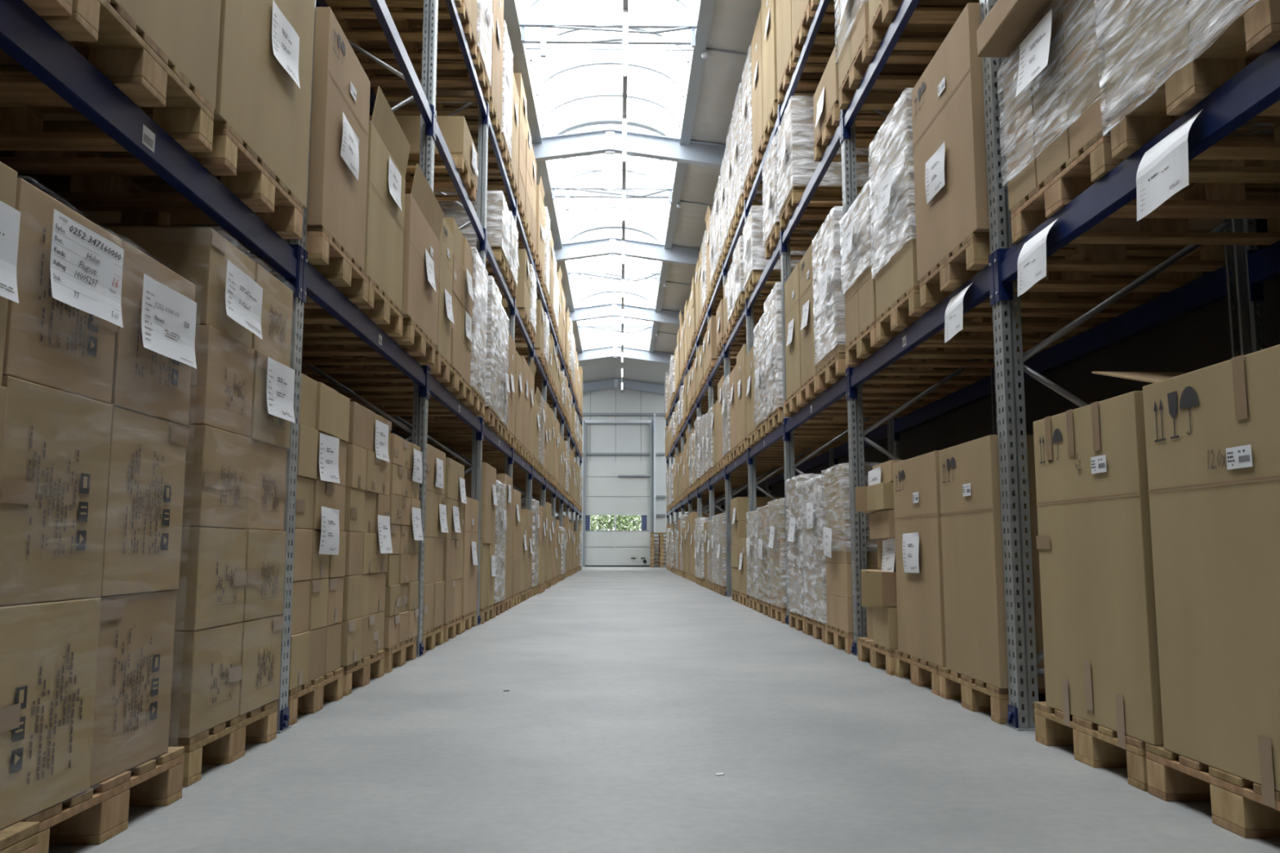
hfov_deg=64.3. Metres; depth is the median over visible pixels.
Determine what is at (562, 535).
film
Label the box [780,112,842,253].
beam
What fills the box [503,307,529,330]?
wooden pallet
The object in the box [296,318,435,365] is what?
wooden pallet
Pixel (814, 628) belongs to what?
wooden pallet
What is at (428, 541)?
cardboard box
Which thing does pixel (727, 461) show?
wooden pallet
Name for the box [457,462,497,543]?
cardboard box
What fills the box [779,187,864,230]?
wooden pallet
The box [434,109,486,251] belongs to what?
beam
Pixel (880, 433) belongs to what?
beam
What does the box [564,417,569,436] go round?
beam
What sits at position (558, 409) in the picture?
beam
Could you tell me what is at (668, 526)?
carton
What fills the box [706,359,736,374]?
wooden pallet
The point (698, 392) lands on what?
wooden pallet
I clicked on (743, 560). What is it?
carton
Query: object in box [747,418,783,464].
beam
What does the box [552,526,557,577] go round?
carton
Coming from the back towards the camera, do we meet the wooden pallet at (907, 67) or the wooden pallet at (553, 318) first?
the wooden pallet at (553, 318)
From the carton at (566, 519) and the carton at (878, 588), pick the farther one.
the carton at (566, 519)
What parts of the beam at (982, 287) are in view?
connector plate, connector plate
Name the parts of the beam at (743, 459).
connector plate, rail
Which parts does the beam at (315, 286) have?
connector plate, connector plate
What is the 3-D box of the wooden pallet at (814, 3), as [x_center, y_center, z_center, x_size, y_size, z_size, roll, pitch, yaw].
[2.014,-3.535,8.002,1.200,0.144,0.800,0,-7,-1]
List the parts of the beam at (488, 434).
rail, connector plate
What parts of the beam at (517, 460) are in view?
rail, connector plate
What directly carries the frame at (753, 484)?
on the floor
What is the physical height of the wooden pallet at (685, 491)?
0.144 m
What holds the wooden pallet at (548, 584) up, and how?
on the floor
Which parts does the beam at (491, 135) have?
connector plate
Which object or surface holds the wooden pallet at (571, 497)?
on the beam
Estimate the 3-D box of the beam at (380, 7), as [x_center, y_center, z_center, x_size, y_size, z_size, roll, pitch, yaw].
[-1.460,-2.327,5.872,0.059,0.220,2.790,0,-7,-1]
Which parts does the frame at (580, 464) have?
post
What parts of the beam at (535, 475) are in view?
rail, connector plate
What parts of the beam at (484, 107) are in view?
connector plate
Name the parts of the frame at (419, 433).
post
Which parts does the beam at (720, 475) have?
connector plate, rail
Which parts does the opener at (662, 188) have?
linkage rod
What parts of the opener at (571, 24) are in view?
linkage rod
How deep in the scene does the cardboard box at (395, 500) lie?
6.08 m
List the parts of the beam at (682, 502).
rail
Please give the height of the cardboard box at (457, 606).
0.318 m
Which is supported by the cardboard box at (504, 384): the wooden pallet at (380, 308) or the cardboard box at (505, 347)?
the cardboard box at (505, 347)
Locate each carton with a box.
[9,0,221,109]
[43,0,315,208]
[75,6,370,270]
[302,217,453,364]
[364,86,410,311]
[382,0,503,130]
[401,163,444,346]
[461,496,479,615]
[487,66,519,187]
[506,331,515,435]
[514,351,523,444]
[520,355,528,449]
[520,509,533,589]
[520,515,527,591]
[528,357,536,456]
[533,386,541,461]
[535,176,545,266]
[536,336,551,373]
[539,502,551,580]
[542,201,545,281]
[542,400,547,470]
[546,403,551,474]
[550,408,554,476]
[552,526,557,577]
[553,420,558,479]
[555,418,559,483]
[555,516,569,571]
[555,519,559,576]
[556,266,562,338]
[556,307,569,359]
[558,529,562,575]
[559,433,562,485]
[560,369,563,401]
[561,437,564,488]
[562,291,565,352]
[564,376,568,413]
[564,440,566,490]
[564,529,566,572]
[568,318,569,366]
[568,386,569,417]
[568,455,570,493]
[569,446,575,497]
[569,522,573,569]
[572,407,575,434]
[573,343,576,390]
[573,520,582,533]
[573,528,580,566]
[573,532,577,568]
[574,460,577,501]
[574,462,577,502]
[575,350,577,394]
[576,531,578,567]
[577,357,578,399]
[577,466,578,503]
[578,366,582,409]
[578,368,580,403]
[579,374,581,407]
[579,423,582,448]
[581,475,582,506]
[666,376,668,412]
[666,523,675,557]
[667,373,669,406]
[672,464,675,501]
[672,527,675,568]
[674,346,676,391]
[674,452,680,499]
[676,328,679,381]
[677,519,680,570]
[678,309,684,373]
[681,387,683,418]
[682,451,684,492]
[683,443,686,490]
[684,299,696,360]
[684,428,694,488]
[688,292,691,346]
[688,366,692,402]
[690,511,724,575]
[692,358,696,397]
[693,436,695,483]
[698,345,703,383]
[704,205,711,294]
[706,315,738,366]
[715,298,723,346]
[729,364,737,450]
[736,343,746,444]
[738,537,748,595]
[746,346,756,435]
[751,6,763,161]
[761,0,814,131]
[775,0,833,90]
[784,262,801,399]
[791,0,837,48]
[799,242,817,386]
[855,486,878,513]
[860,570,897,606]
[893,450,946,666]
[911,2,1228,281]
[938,435,1045,688]
[976,0,1056,57]
[1033,391,1164,748]
[1091,344,1279,808]
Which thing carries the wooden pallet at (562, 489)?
on the beam
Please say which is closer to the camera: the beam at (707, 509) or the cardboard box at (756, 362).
the cardboard box at (756, 362)
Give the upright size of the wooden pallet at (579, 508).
0.144 m
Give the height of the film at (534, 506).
1.323 m
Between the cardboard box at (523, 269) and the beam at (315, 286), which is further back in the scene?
the cardboard box at (523, 269)
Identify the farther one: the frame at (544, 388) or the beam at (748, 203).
the frame at (544, 388)
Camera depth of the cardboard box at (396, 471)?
6.10 m
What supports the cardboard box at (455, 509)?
on the cardboard box at (449, 545)
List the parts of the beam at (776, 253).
connector plate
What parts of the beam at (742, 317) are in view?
connector plate, rail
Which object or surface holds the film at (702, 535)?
attached to the cardboard box at (739, 505)
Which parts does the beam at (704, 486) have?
rail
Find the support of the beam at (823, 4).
attached to the frame at (856, 433)
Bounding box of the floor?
[48,566,1279,852]
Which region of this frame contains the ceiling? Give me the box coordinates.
[503,0,761,385]
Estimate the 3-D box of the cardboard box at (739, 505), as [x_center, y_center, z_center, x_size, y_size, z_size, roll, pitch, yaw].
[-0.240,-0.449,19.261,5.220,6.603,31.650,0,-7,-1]
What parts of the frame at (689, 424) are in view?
post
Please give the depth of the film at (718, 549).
15.63 m
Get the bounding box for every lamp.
[621,240,625,263]
[621,278,624,297]
[621,307,624,323]
[621,332,623,344]
[621,351,623,362]
[622,9,628,75]
[622,116,626,160]
[622,188,626,220]
[655,331,676,336]
[663,280,691,286]
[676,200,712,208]
[701,48,746,58]
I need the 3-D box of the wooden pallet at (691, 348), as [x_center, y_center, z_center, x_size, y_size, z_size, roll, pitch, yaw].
[1.729,-1.771,22.788,1.200,0.144,0.800,0,-7,-1]
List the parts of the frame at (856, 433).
post, post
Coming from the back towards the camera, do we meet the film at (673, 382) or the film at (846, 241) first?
the film at (673, 382)
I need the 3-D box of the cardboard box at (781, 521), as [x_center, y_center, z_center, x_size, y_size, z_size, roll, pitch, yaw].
[1.944,0.899,10.075,1.155,0.348,0.419,0,-7,-1]
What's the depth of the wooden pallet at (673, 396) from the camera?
30.15 m
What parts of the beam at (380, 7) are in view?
connector plate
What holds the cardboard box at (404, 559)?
on the cardboard box at (403, 588)
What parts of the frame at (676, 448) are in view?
post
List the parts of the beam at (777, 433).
connector plate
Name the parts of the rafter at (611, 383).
ridge plate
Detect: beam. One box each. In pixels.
[0,0,303,299]
[301,248,428,398]
[315,0,376,110]
[368,0,435,137]
[390,430,412,443]
[427,366,483,440]
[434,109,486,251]
[445,0,488,125]
[482,418,513,464]
[485,231,515,315]
[488,106,516,216]
[512,449,533,479]
[515,298,534,356]
[516,200,535,273]
[532,466,546,489]
[533,343,546,386]
[534,265,547,315]
[545,480,555,497]
[546,374,556,407]
[547,306,557,346]
[555,489,563,503]
[556,342,564,369]
[556,401,564,423]
[563,495,569,508]
[564,366,570,388]
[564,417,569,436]
[568,502,573,511]
[569,385,575,403]
[569,431,574,447]
[573,505,578,515]
[574,395,578,415]
[574,443,578,455]
[578,412,582,426]
[666,412,670,426]
[666,452,670,463]
[670,399,675,415]
[670,442,675,456]
[670,506,676,515]
[675,380,680,403]
[675,431,680,447]
[675,502,680,511]
[680,365,688,386]
[680,418,688,436]
[680,496,688,508]
[687,338,697,369]
[687,401,697,423]
[688,488,697,503]
[696,305,709,346]
[696,379,708,408]
[697,480,711,497]
[704,506,709,511]
[706,269,724,315]
[707,349,724,386]
[708,466,724,490]
[714,502,719,509]
[721,499,724,508]
[722,202,745,275]
[723,300,748,357]
[724,448,747,479]
[733,489,746,497]
[744,109,778,217]
[745,232,784,316]
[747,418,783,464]
[755,480,765,492]
[768,471,784,489]
[777,0,829,126]
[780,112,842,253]
[783,368,848,441]
[795,450,829,475]
[833,423,887,464]
[840,0,919,141]
[847,253,999,399]
[893,373,995,440]
[993,40,1279,302]
[1017,263,1233,383]
[1246,240,1279,304]
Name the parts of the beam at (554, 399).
rail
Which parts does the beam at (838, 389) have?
connector plate, connector plate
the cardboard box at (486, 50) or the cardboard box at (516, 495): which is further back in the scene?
the cardboard box at (516, 495)
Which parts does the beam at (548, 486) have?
rail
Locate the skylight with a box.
[565,261,662,290]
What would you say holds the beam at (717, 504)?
attached to the frame at (682, 437)
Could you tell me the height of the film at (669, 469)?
1.141 m
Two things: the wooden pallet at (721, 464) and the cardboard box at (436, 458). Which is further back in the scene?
the wooden pallet at (721, 464)
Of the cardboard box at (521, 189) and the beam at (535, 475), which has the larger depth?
the beam at (535, 475)
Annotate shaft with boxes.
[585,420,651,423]
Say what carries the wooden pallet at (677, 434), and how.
on the beam
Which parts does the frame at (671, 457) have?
post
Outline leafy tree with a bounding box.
[590,515,640,530]
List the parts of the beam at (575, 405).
rail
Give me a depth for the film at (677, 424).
27.12 m
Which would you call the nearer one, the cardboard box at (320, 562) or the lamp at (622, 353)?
the cardboard box at (320, 562)
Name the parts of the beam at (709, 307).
connector plate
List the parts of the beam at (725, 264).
connector plate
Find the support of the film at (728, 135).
attached to the cardboard box at (739, 505)
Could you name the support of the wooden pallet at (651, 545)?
on the wooden pallet at (660, 549)
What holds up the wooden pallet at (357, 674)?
on the floor
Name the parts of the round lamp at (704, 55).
globe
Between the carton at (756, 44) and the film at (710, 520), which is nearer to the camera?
the carton at (756, 44)
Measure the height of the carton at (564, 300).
1.340 m
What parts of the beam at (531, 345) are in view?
connector plate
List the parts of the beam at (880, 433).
connector plate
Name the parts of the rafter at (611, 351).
ridge plate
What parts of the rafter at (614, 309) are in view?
ridge plate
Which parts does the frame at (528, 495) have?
post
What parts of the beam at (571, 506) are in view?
rail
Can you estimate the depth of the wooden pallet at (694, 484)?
21.45 m
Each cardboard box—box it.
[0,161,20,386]
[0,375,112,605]
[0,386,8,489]
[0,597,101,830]
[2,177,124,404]
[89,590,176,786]
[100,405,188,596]
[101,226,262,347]
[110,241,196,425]
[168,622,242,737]
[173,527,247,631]
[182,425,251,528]
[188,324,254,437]
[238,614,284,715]
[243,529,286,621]
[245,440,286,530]
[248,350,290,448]
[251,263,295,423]
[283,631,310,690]
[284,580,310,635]
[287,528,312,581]
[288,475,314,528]
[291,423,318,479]
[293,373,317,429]
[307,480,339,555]
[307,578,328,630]
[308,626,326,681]
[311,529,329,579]
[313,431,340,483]
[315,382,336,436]
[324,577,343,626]
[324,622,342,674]
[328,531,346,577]
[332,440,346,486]
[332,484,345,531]
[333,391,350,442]
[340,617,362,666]
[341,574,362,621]
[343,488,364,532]
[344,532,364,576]
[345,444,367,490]
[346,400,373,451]
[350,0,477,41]
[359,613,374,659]
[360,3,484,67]
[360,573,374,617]
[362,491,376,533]
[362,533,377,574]
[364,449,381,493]
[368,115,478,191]
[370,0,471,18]
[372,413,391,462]
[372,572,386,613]
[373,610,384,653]
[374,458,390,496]
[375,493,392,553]
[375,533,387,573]
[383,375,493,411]
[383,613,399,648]
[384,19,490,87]
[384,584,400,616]
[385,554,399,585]
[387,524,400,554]
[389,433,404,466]
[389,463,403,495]
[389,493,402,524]
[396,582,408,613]
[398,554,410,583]
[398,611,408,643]
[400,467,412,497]
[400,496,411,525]
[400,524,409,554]
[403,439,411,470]
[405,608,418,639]
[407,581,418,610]
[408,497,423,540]
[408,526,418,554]
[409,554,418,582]
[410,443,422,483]
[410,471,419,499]
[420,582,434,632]
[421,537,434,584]
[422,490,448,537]
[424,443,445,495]
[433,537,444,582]
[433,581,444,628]
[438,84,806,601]
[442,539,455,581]
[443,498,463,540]
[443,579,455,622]
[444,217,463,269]
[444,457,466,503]
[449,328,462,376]
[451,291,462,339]
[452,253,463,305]
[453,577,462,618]
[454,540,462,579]
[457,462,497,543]
[462,236,474,301]
[462,271,472,319]
[462,306,471,351]
[462,342,471,385]
[470,97,506,145]
[470,342,478,393]
[471,248,479,302]
[471,295,479,348]
[477,350,484,399]
[478,307,485,357]
[479,543,488,608]
[480,266,486,306]
[484,0,491,32]
[484,341,494,378]
[485,308,495,348]
[486,280,495,316]
[487,168,524,210]
[487,543,496,606]
[493,382,499,417]
[493,572,499,602]
[494,320,500,354]
[494,354,499,385]
[494,542,499,572]
[495,287,500,323]
[496,473,512,517]
[498,278,529,319]
[498,383,502,422]
[499,348,502,385]
[500,309,503,346]
[502,21,507,74]
[502,57,507,109]
[502,312,507,354]
[502,349,506,389]
[502,388,506,426]
[503,556,512,599]
[504,515,512,556]
[506,80,511,125]
[506,112,511,159]
[507,40,511,91]
[511,524,521,559]
[511,559,520,595]
[512,488,520,525]
[513,72,527,123]
[516,248,530,293]
[518,120,525,166]
[518,144,525,191]
[519,96,526,143]
[524,191,531,233]
[525,116,531,156]
[525,139,532,186]
[525,164,531,208]
[531,142,536,192]
[531,178,536,217]
[531,204,536,250]
[537,505,546,545]
[537,545,545,584]
[544,247,549,293]
[545,209,549,258]
[717,375,724,422]
[717,417,724,461]
[728,264,733,296]
[728,288,734,320]
[733,236,744,278]
[733,264,745,306]
[742,67,746,104]
[742,101,746,146]
[742,139,747,187]
[746,45,751,98]
[746,87,751,134]
[747,125,752,176]
[755,325,760,362]
[755,355,760,394]
[755,394,761,427]
[760,314,766,354]
[760,347,766,388]
[760,385,767,422]
[762,505,768,537]
[763,537,769,570]
[763,569,769,602]
[764,157,769,186]
[764,184,770,218]
[764,207,770,245]
[765,296,772,336]
[766,334,773,379]
[766,378,773,417]
[768,501,775,536]
[768,535,776,570]
[769,136,777,177]
[769,167,778,205]
[769,569,776,605]
[770,193,825,234]
[771,282,782,328]
[772,327,782,372]
[773,368,880,412]
[774,498,785,535]
[775,534,786,571]
[776,570,786,608]
[777,97,813,148]
[777,115,813,165]
[778,133,868,181]
[778,151,871,199]
[779,168,870,215]
[787,475,822,519]
[788,521,804,568]
[788,567,805,615]
[803,482,813,526]
[804,525,814,573]
[804,571,815,620]
[812,478,825,525]
[813,45,904,143]
[813,525,826,573]
[814,214,841,271]
[814,573,826,623]
[815,245,844,303]
[816,280,844,336]
[816,315,986,371]
[823,463,873,501]
[824,497,869,531]
[826,530,882,564]
[826,562,881,598]
[826,593,855,632]
[836,0,850,36]
[837,8,892,88]
[842,205,857,257]
[844,248,857,304]
[844,290,859,346]
[850,0,949,62]
[856,183,872,244]
[857,229,875,289]
[857,274,876,333]
[861,569,881,572]
[866,482,893,511]
[866,606,873,639]
[868,0,966,24]
[868,460,902,485]
[869,513,887,539]
[871,90,912,181]
[872,137,914,222]
[872,606,897,648]
[874,187,915,275]
[875,235,919,318]
[875,510,894,538]
[876,540,882,568]
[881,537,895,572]
[1002,49,1019,95]
[1004,80,1033,124]
[1004,95,1034,151]
[1006,127,1036,182]
[1008,157,1037,211]
[1032,28,1065,91]
[1032,60,1066,124]
[1034,93,1068,155]
[1035,127,1070,186]
[1036,0,1063,40]
[1062,0,1085,23]
[1063,0,1099,57]
[1065,19,1105,91]
[1066,54,1106,119]
[1068,90,1274,157]
[1102,0,1141,38]
[1104,0,1191,116]
[1189,0,1239,43]
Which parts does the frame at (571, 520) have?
post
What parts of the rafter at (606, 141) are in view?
ridge plate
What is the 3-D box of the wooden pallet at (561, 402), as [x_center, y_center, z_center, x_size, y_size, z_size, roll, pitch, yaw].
[-2.334,-0.499,22.558,1.200,0.144,0.800,0,-7,-1]
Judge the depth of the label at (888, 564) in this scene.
6.05 m
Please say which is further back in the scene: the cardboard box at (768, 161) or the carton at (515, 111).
the carton at (515, 111)
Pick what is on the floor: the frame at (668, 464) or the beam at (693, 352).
the frame at (668, 464)
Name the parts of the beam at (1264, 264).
connector plate, rail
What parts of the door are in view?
panel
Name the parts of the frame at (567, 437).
post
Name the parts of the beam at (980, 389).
connector plate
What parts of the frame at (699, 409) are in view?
post, post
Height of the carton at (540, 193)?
1.283 m
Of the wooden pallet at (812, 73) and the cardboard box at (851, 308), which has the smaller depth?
the cardboard box at (851, 308)
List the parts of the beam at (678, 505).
rail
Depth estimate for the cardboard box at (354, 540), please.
5.13 m
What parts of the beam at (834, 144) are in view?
connector plate, connector plate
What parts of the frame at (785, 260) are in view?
post, post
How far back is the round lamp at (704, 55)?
13.23 m
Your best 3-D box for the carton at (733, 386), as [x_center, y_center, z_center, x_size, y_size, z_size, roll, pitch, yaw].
[1.855,-0.245,14.147,1.184,1.099,0.855,0,-7,-1]
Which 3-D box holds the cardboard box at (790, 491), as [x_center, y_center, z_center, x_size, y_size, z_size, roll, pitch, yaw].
[1.963,0.661,9.135,1.155,0.398,0.769,0,-7,-1]
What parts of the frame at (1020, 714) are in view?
post, foot plate, post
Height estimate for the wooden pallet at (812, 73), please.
0.144 m
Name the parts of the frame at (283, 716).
foot plate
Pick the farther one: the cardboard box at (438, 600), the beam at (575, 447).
the beam at (575, 447)
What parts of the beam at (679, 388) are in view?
rail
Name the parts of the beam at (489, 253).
connector plate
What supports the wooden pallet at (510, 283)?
on the beam
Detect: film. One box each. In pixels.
[433,191,511,264]
[470,246,488,400]
[476,0,494,88]
[484,275,502,416]
[493,480,506,603]
[498,303,510,426]
[501,22,513,161]
[508,211,519,287]
[520,498,539,586]
[529,264,537,333]
[538,396,545,466]
[543,312,549,364]
[544,206,551,294]
[553,249,557,319]
[555,275,559,326]
[559,526,566,573]
[561,371,566,408]
[564,440,569,492]
[569,318,573,374]
[572,333,575,384]
[572,335,574,377]
[575,411,577,439]
[577,423,580,444]
[579,529,582,565]
[580,466,582,505]
[664,372,669,414]
[665,471,667,506]
[666,528,670,565]
[667,469,670,504]
[669,355,674,397]
[669,463,675,502]
[670,528,675,567]
[671,357,674,395]
[671,412,675,437]
[674,529,677,568]
[675,401,679,427]
[679,386,683,423]
[680,514,687,570]
[688,433,694,486]
[693,417,700,479]
[694,517,711,577]
[697,527,704,578]
[698,414,703,477]
[700,230,706,310]
[702,413,707,474]
[706,406,713,470]
[706,520,713,582]
[708,201,715,281]
[711,515,718,584]
[713,175,721,271]
[716,514,730,586]
[720,147,728,253]
[721,374,730,456]
[725,116,734,235]
[726,262,734,321]
[732,82,762,215]
[732,236,745,304]
[741,46,752,190]
[742,205,805,288]
[746,510,758,599]
[753,312,767,425]
[755,505,769,603]
[761,135,804,246]
[764,281,782,416]
[767,498,786,606]
[775,95,872,211]
[785,473,823,615]
[801,475,826,623]
[812,206,845,365]
[821,462,879,557]
[834,0,863,63]
[839,179,875,296]
[868,92,915,275]
[997,0,1104,186]
[1094,0,1273,135]
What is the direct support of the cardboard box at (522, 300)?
on the wooden pallet at (522, 312)
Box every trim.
[503,0,582,352]
[582,413,665,415]
[582,420,586,566]
[582,453,649,454]
[648,0,714,353]
[649,421,652,563]
[653,413,656,566]
[655,453,665,515]
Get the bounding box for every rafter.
[531,128,725,168]
[553,237,700,266]
[564,302,684,325]
[576,346,674,364]
[582,378,665,394]
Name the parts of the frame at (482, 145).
post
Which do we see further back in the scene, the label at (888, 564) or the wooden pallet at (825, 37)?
the wooden pallet at (825, 37)
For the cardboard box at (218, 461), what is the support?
on the cardboard box at (212, 580)
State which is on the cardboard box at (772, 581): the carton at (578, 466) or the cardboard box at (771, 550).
the cardboard box at (771, 550)
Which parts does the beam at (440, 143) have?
connector plate, connector plate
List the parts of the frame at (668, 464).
post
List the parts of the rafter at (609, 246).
ridge plate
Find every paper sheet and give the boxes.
[944,283,972,342]
[1017,219,1056,297]
[1136,109,1202,221]
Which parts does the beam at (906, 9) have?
connector plate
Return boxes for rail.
[621,0,628,392]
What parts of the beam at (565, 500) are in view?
rail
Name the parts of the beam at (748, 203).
connector plate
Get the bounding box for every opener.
[519,18,697,57]
[548,155,675,210]
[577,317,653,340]
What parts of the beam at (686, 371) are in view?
rail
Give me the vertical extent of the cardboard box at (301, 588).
0.216 m
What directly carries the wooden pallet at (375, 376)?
on the beam at (436, 389)
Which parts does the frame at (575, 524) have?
post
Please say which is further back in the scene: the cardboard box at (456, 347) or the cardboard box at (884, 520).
the cardboard box at (456, 347)
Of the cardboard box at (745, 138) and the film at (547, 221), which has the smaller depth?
the cardboard box at (745, 138)
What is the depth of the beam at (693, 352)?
22.97 m
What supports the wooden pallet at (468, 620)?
on the floor
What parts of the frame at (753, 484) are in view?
post, post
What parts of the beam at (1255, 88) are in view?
connector plate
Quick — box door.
[585,461,650,566]
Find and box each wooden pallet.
[0,0,213,151]
[0,120,302,239]
[0,822,39,852]
[18,746,184,852]
[22,0,72,15]
[168,699,277,786]
[169,225,368,303]
[288,667,343,725]
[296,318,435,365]
[301,351,457,389]
[302,276,403,337]
[320,371,471,404]
[324,0,462,7]
[328,0,477,59]
[340,649,384,696]
[349,387,484,416]
[357,48,489,102]
[382,406,498,431]
[382,635,416,673]
[388,97,501,142]
[392,419,506,439]
[404,151,475,200]
[422,624,443,653]
[426,428,514,447]
[435,437,522,454]
[443,616,462,642]
[445,444,528,460]
[454,451,533,466]
[461,609,476,632]
[470,133,510,173]
[471,247,508,279]
[479,604,493,623]
[487,164,517,198]
[488,270,516,298]
[490,457,538,471]
[493,600,503,617]
[496,462,542,475]
[503,193,525,223]
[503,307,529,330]
[503,595,511,612]
[511,592,519,607]
[512,466,546,478]
[512,471,550,482]
[512,475,554,484]
[512,482,559,490]
[513,478,557,487]
[514,322,534,342]
[515,347,544,365]
[516,216,531,243]
[517,236,536,260]
[520,486,564,494]
[520,488,565,497]
[520,589,526,603]
[522,491,568,498]
[524,358,547,374]
[524,484,561,493]
[526,586,532,599]
[532,585,537,596]
[534,255,542,278]
[534,368,551,383]
[534,377,554,391]
[534,384,557,397]
[534,391,559,404]
[535,284,548,303]
[536,275,544,291]
[537,493,569,500]
[537,582,544,593]
[542,298,553,316]
[545,495,573,502]
[545,579,551,588]
[546,398,562,409]
[549,321,557,336]
[549,331,560,345]
[550,314,555,326]
[550,404,564,414]
[552,409,568,420]
[552,577,556,585]
[555,504,580,510]
[556,342,562,353]
[556,347,564,360]
[556,416,569,424]
[559,355,568,368]
[560,363,569,373]
[560,573,564,580]
[562,425,572,433]
[562,431,575,439]
[564,368,572,380]
[649,532,666,537]
[649,544,666,547]
[649,555,666,559]
[649,563,666,567]
[650,536,666,540]
[650,540,666,544]
[650,547,666,551]
[650,551,666,555]
[650,559,666,563]
[668,504,694,510]
[670,442,684,449]
[671,392,679,400]
[671,435,686,444]
[671,502,709,507]
[675,431,686,439]
[675,497,715,503]
[675,499,704,505]
[676,376,679,386]
[677,424,691,433]
[678,495,719,502]
[680,419,694,429]
[680,493,724,500]
[681,363,693,374]
[682,418,695,425]
[683,410,706,420]
[683,492,724,498]
[684,358,694,368]
[684,488,724,497]
[684,572,688,579]
[686,350,696,360]
[686,486,733,494]
[687,405,708,415]
[688,342,702,353]
[688,398,716,409]
[689,484,742,493]
[690,573,693,582]
[691,332,705,346]
[692,392,717,404]
[693,482,746,490]
[695,322,707,336]
[695,478,748,488]
[696,385,717,397]
[696,577,699,585]
[698,311,715,327]
[698,377,720,391]
[699,577,704,586]
[700,475,748,484]
[702,299,720,317]
[702,369,731,383]
[703,471,765,482]
[704,579,709,588]
[706,285,723,304]
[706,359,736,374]
[707,466,776,478]
[708,581,713,591]
[711,271,723,292]
[713,462,784,475]
[713,582,718,593]
[715,256,733,279]
[716,337,746,356]
[718,457,784,471]
[718,584,726,595]
[721,236,737,262]
[723,324,755,343]
[724,451,805,466]
[728,217,744,244]
[728,310,764,331]
[730,444,817,461]
[731,589,739,603]
[734,195,764,225]
[734,292,769,317]
[737,438,828,455]
[738,591,748,606]
[743,165,764,199]
[745,271,792,299]
[746,428,848,448]
[748,595,759,612]
[752,135,767,174]
[756,418,866,440]
[758,599,770,617]
[763,100,777,144]
[764,222,822,259]
[767,407,900,431]
[770,604,786,623]
[777,52,831,104]
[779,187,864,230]
[783,389,926,417]
[789,611,805,633]
[792,0,838,62]
[798,373,955,404]
[804,617,825,643]
[810,0,835,11]
[813,102,893,162]
[816,352,994,391]
[824,623,853,653]
[838,34,946,110]
[844,320,1057,368]
[857,637,897,675]
[868,0,979,50]
[875,285,1133,343]
[893,649,939,695]
[920,232,1231,308]
[938,666,1045,724]
[1010,129,1279,244]
[1034,702,1148,791]
[1109,0,1279,159]
[1145,742,1279,838]
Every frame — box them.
[276,0,315,733]
[302,0,438,657]
[373,91,488,625]
[447,201,516,478]
[512,306,546,507]
[512,338,533,511]
[517,337,556,526]
[522,0,695,343]
[532,363,564,527]
[539,387,569,574]
[555,398,574,523]
[555,411,578,531]
[563,422,582,568]
[666,422,689,568]
[670,410,704,524]
[675,397,701,529]
[680,384,724,515]
[687,358,733,514]
[696,333,748,518]
[707,304,771,587]
[723,265,795,596]
[744,200,837,511]
[777,104,899,625]
[840,100,1000,656]
[979,0,1265,731]
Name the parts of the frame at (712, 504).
post, post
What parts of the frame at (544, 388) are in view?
post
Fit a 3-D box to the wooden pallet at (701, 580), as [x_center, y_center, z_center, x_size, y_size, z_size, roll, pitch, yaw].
[1.763,2.966,19.402,1.200,0.144,0.800,0,-7,-1]
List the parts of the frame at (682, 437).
post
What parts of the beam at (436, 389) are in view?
connector plate, connector plate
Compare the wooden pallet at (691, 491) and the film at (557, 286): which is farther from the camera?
the wooden pallet at (691, 491)
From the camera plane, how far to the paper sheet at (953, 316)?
4.72 m
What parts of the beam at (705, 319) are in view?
rail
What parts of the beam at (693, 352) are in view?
rail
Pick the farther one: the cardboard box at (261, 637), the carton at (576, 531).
the carton at (576, 531)
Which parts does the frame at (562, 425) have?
post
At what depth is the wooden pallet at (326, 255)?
4.68 m
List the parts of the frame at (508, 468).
post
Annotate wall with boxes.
[368,105,373,115]
[555,387,688,566]
[714,218,1279,511]
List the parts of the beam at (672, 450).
rail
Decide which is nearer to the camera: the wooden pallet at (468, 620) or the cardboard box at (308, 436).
the cardboard box at (308, 436)
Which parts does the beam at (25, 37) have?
connector plate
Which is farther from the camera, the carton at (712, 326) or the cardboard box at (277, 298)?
the carton at (712, 326)
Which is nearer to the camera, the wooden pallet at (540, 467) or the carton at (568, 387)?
the wooden pallet at (540, 467)
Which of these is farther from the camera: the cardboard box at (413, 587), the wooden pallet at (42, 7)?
the cardboard box at (413, 587)
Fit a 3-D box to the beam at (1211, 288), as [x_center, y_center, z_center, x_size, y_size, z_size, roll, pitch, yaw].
[2.563,-0.462,5.727,0.059,0.220,2.790,0,-7,-1]
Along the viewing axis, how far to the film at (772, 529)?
10.12 m
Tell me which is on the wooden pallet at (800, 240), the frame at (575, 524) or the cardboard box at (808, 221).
the cardboard box at (808, 221)
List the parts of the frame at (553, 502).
post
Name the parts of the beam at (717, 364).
connector plate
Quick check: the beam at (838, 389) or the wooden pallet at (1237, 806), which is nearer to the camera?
the wooden pallet at (1237, 806)
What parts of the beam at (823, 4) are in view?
connector plate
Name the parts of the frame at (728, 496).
post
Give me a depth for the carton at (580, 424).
33.50 m

